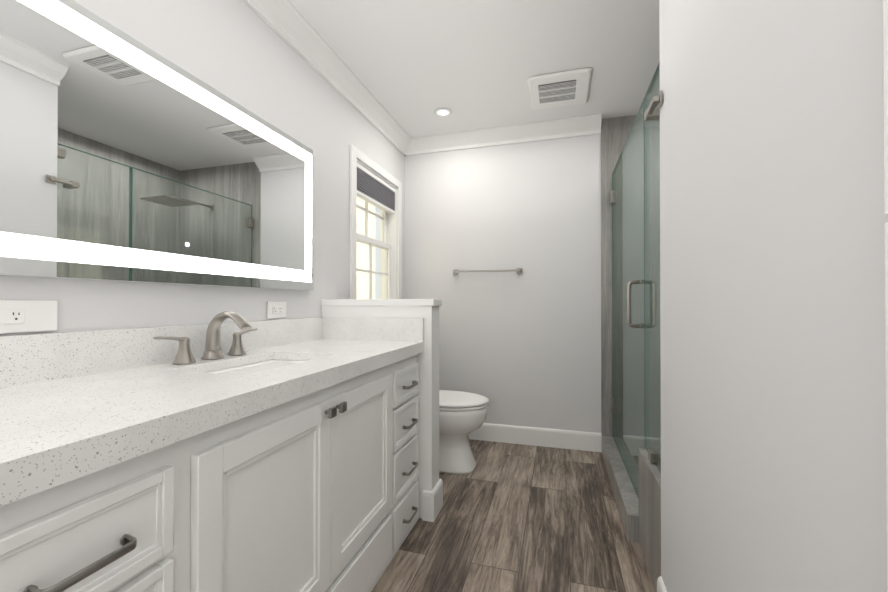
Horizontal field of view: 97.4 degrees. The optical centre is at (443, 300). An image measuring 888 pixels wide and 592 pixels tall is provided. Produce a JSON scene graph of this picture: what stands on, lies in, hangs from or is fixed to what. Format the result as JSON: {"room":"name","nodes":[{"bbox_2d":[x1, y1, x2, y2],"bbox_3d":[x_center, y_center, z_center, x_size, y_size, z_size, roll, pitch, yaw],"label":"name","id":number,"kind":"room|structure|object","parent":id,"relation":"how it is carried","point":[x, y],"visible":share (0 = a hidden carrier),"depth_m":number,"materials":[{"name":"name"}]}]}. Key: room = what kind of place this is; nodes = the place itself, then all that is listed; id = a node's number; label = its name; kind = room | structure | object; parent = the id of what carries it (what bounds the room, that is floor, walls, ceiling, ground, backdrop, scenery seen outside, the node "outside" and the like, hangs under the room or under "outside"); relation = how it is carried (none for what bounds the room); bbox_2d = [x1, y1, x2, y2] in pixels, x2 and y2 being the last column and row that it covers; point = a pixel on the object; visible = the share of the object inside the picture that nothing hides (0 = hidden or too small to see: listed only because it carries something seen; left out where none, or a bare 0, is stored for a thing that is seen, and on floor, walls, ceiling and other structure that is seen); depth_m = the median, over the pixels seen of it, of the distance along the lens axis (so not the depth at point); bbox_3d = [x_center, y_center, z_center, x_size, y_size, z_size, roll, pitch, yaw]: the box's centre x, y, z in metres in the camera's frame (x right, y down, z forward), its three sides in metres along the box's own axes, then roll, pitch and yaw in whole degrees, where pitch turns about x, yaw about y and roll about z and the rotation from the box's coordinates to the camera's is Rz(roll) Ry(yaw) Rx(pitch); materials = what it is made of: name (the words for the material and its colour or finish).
{"room":"bathroom","nodes":[
{"label":"bathroom","id":0,"kind":"room"},
{"bbox_2d":[0,0,404,335],"bbox_3d":[-0.985,-0.123,1.320,0.140,2.440,4.410,0,0,16],"label":"wall","id":1,"kind":"structure","parent":0,"point":[243,54],"depth_m":1.61,"materials":[{"name":"white paint"}]},
{"bbox_2d":[0,300,56,333],"bbox_3d":[-1.023,0.037,0.909,0.009,0.078,0.200,0,0,16],"label":"electrical outlet","id":2,"kind":"object","parent":1,"relation":"attached to","point":[18,316],"visible":1,"depth_m":0.95,"materials":[{"name":"white plastic"}]},
{"bbox_2d":[0,0,312,289],"bbox_3d":[-0.885,-0.418,1.340,0.036,0.720,1.400,0,0,16],"label":"led mirror","id":3,"kind":"object","parent":1,"relation":"attached to","point":[124,156],"visible":1,"depth_m":1.15,"materials":[{"name":"white mirror"}]},
{"bbox_2d":[267,302,285,317],"bbox_3d":[-0.766,0.042,1.792,0.009,0.074,0.122,0,0,16],"label":"electrical outlet","id":4,"kind":"object","parent":1,"relation":"attached to","point":[276,309],"visible":1,"depth_m":1.78,"materials":[{"name":"white plastic"}]},
{"bbox_2d":[243,0,414,155],"bbox_3d":[-0.867,-1.291,1.309,0.095,0.104,4.140,0,0,16],"label":"crown molding","id":5,"kind":"structure","parent":1,"relation":"attached to","point":[286,21],"depth_m":2.10,"materials":[{"name":"white paint"}]},
{"bbox_2d":[350,145,401,298],"bbox_3d":[-0.523,-0.427,2.833,0.180,1.090,0.836,0,0,16],"label":"window unit","id":6,"kind":"structure","parent":1,"relation":"in","point":[370,186],"depth_m":2.88,"materials":[{"name":"white paint"}]},
{"bbox_2d":[321,299,442,521],"bbox_3d":[-0.341,0.547,2.113,0.651,1.110,0.163,0,0,16],"label":"wall","id":7,"kind":"structure","parent":0,"point":[430,490],"depth_m":1.99,"materials":[{"name":"white paint"}]},
{"bbox_2d":[289,0,659,137],"bbox_3d":[0.306,-1.385,0.967,2.840,0.080,4.440,0,0,16],"label":"ceiling","id":8,"kind":"structure","parent":0,"point":[413,65],"depth_m":2.10,"materials":[{"name":"white paint"}]},
{"bbox_2d":[434,108,451,116],"bbox_3d":[-0.006,-1.327,2.756,0.128,0.009,0.128,0,0,16],"label":"recessed light","id":9,"kind":"object","parent":8,"relation":"in","point":[443,112],"visible":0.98,"depth_m":2.75,"materials":[{"name":"white plastic"}]},
{"bbox_2d":[527,68,592,109],"bbox_3d":[0.728,-1.323,2.469,0.370,0.020,0.400,0,0,16],"label":"ceiling vent","id":10,"kind":"object","parent":8,"relation":"in","point":[563,88],"visible":1,"depth_m":2.42,"materials":[{"name":"white plastic"}]},
{"bbox_2d":[405,134,600,432],"bbox_3d":[0.960,-0.113,2.988,2.660,2.440,0.120,0,0,16],"label":"wall","id":11,"kind":"structure","parent":0,"point":[522,349],"depth_m":3.04,"materials":[{"name":"white paint"}]},
{"bbox_2d":[453,268,521,274],"bbox_3d":[0.333,-0.233,3.073,0.554,0.044,0.062,0,0,16],"label":"towel rail","id":12,"kind":"object","parent":11,"relation":"attached to","point":[518,270],"visible":1,"depth_m":3.04,"materials":[{"name":"silver metal"}]},
{"bbox_2d":[411,114,601,154],"bbox_3d":[0.454,-1.281,3.030,1.430,0.104,0.095,0,0,16],"label":"crown molding","id":13,"kind":"structure","parent":11,"relation":"attached to","point":[591,124],"depth_m":3.01,"materials":[{"name":"white paint"}]},
{"bbox_2d":[468,423,601,451],"bbox_3d":[0.408,1.040,3.072,1.550,0.136,0.014,0,0,16],"label":"baseboard","id":14,"kind":"structure","parent":11,"relation":"attached to","point":[563,439],"depth_m":2.97,"materials":[{"name":"white paint"}]},
{"bbox_2d":[372,439,654,591],"bbox_3d":[-0.169,1.121,1.075,1.860,0.050,4.410,0,0,16],"label":"floor","id":15,"kind":"structure","parent":0,"point":[511,517],"depth_m":1.84,"materials":[{"name":"brown wood"}]},
{"bbox_2d":[0,355,418,591],"bbox_3d":[-0.606,0.677,1.268,0.608,0.840,1.630,0,0,16],"label":"bathroom vanity","id":16,"kind":"object","parent":15,"relation":"on","point":[317,491],"visible":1,"depth_m":0.90,"materials":[{"name":"white paint"}]},
{"bbox_2d":[0,317,423,505],"bbox_3d":[-0.615,0.169,1.269,0.592,0.170,1.642,0,0,16],"label":"countertop","id":17,"kind":"structure","parent":16,"relation":"on","point":[75,405],"depth_m":0.93,"materials":[{"name":"stone"}]},
{"bbox_2d":[154,311,257,363],"bbox_3d":[-0.754,0.119,1.351,0.185,0.166,0.405,0,0,16],"label":"faucet","id":18,"kind":"object","parent":17,"relation":"on","point":[212,351],"visible":1,"depth_m":1.34,"materials":[{"name":"silver metal"}]},
{"bbox_2d":[206,359,302,374],"bbox_3d":[-0.612,0.305,1.308,0.330,0.142,0.500,0,0,16],"label":"sink","id":19,"kind":"object","parent":17,"relation":"in","point":[246,369],"visible":0.08,"depth_m":1.41,"materials":[{"name":"white ceramic"}]},
{"bbox_2d":[439,390,488,473],"bbox_3d":[-0.089,0.693,2.664,0.794,0.824,0.420,0,0,16],"label":"toilet","id":20,"kind":"object","parent":15,"relation":"on","point":[462,415],"visible":0.31,"depth_m":2.50,"materials":[{"name":"white ceramic"}]},
{"bbox_2d":[602,436,660,591],"bbox_3d":[1.012,0.887,2.091,0.160,0.430,1.538,0,0,16],"label":"shower curb","id":21,"kind":"object","parent":15,"relation":"on","point":[641,519],"depth_m":1.71,"materials":[{"name":"stone"}]},
{"bbox_2d":[610,61,661,499],"bbox_3d":[0.999,0.028,2.070,0.134,1.893,1.590,0,0,16],"label":"glass shower enclosure","id":22,"kind":"object","parent":21,"relation":"on","point":[626,391],"visible":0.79,"depth_m":1.98,"materials":[{"name":"teal"}]},
{"bbox_2d":[883,0,887,591],"bbox_3d":[0.300,-0.130,-0.093,0.056,2.438,1.035,0,0,16],"label":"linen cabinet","id":23,"kind":"object","parent":15,"relation":"on","point":[885,30],"visible":1,"depth_m":0.39,"materials":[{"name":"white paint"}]},
{"bbox_2d":[601,114,660,449],"bbox_3d":[1.613,-0.114,2.729,0.960,2.440,0.012,0,0,16],"label":"shower wall tile","id":24,"kind":"structure","parent":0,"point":[615,131],"depth_m":2.77,"materials":[{"name":"tile"}]},
{"bbox_2d":[659,0,887,591],"bbox_3d":[0.433,-0.130,0.038,0.120,2.440,2.740,0,0,16],"label":"wall","id":25,"kind":"structure","parent":0,"point":[773,219],"depth_m":0.61,"materials":[{"name":"white paint"}]},
{"bbox_2d":[657,576,666,591],"bbox_3d":[0.390,1.022,0.121,0.014,0.136,2.588,0,0,16],"label":"baseboard","id":26,"kind":"structure","parent":25,"relation":"attached to","point":[661,587],"depth_m":1.33,"materials":[{"name":"white paint"}]},
{"label":"outside","id":27,"kind":"structure","parent":0,"visible":0},
{"bbox_2d":[357,197,374,298],"bbox_3d":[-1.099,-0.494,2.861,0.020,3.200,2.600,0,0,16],"label":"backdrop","id":28,"kind":"structure","parent":27,"point":[361,251],"depth_m":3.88,"materials":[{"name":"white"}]}
]}

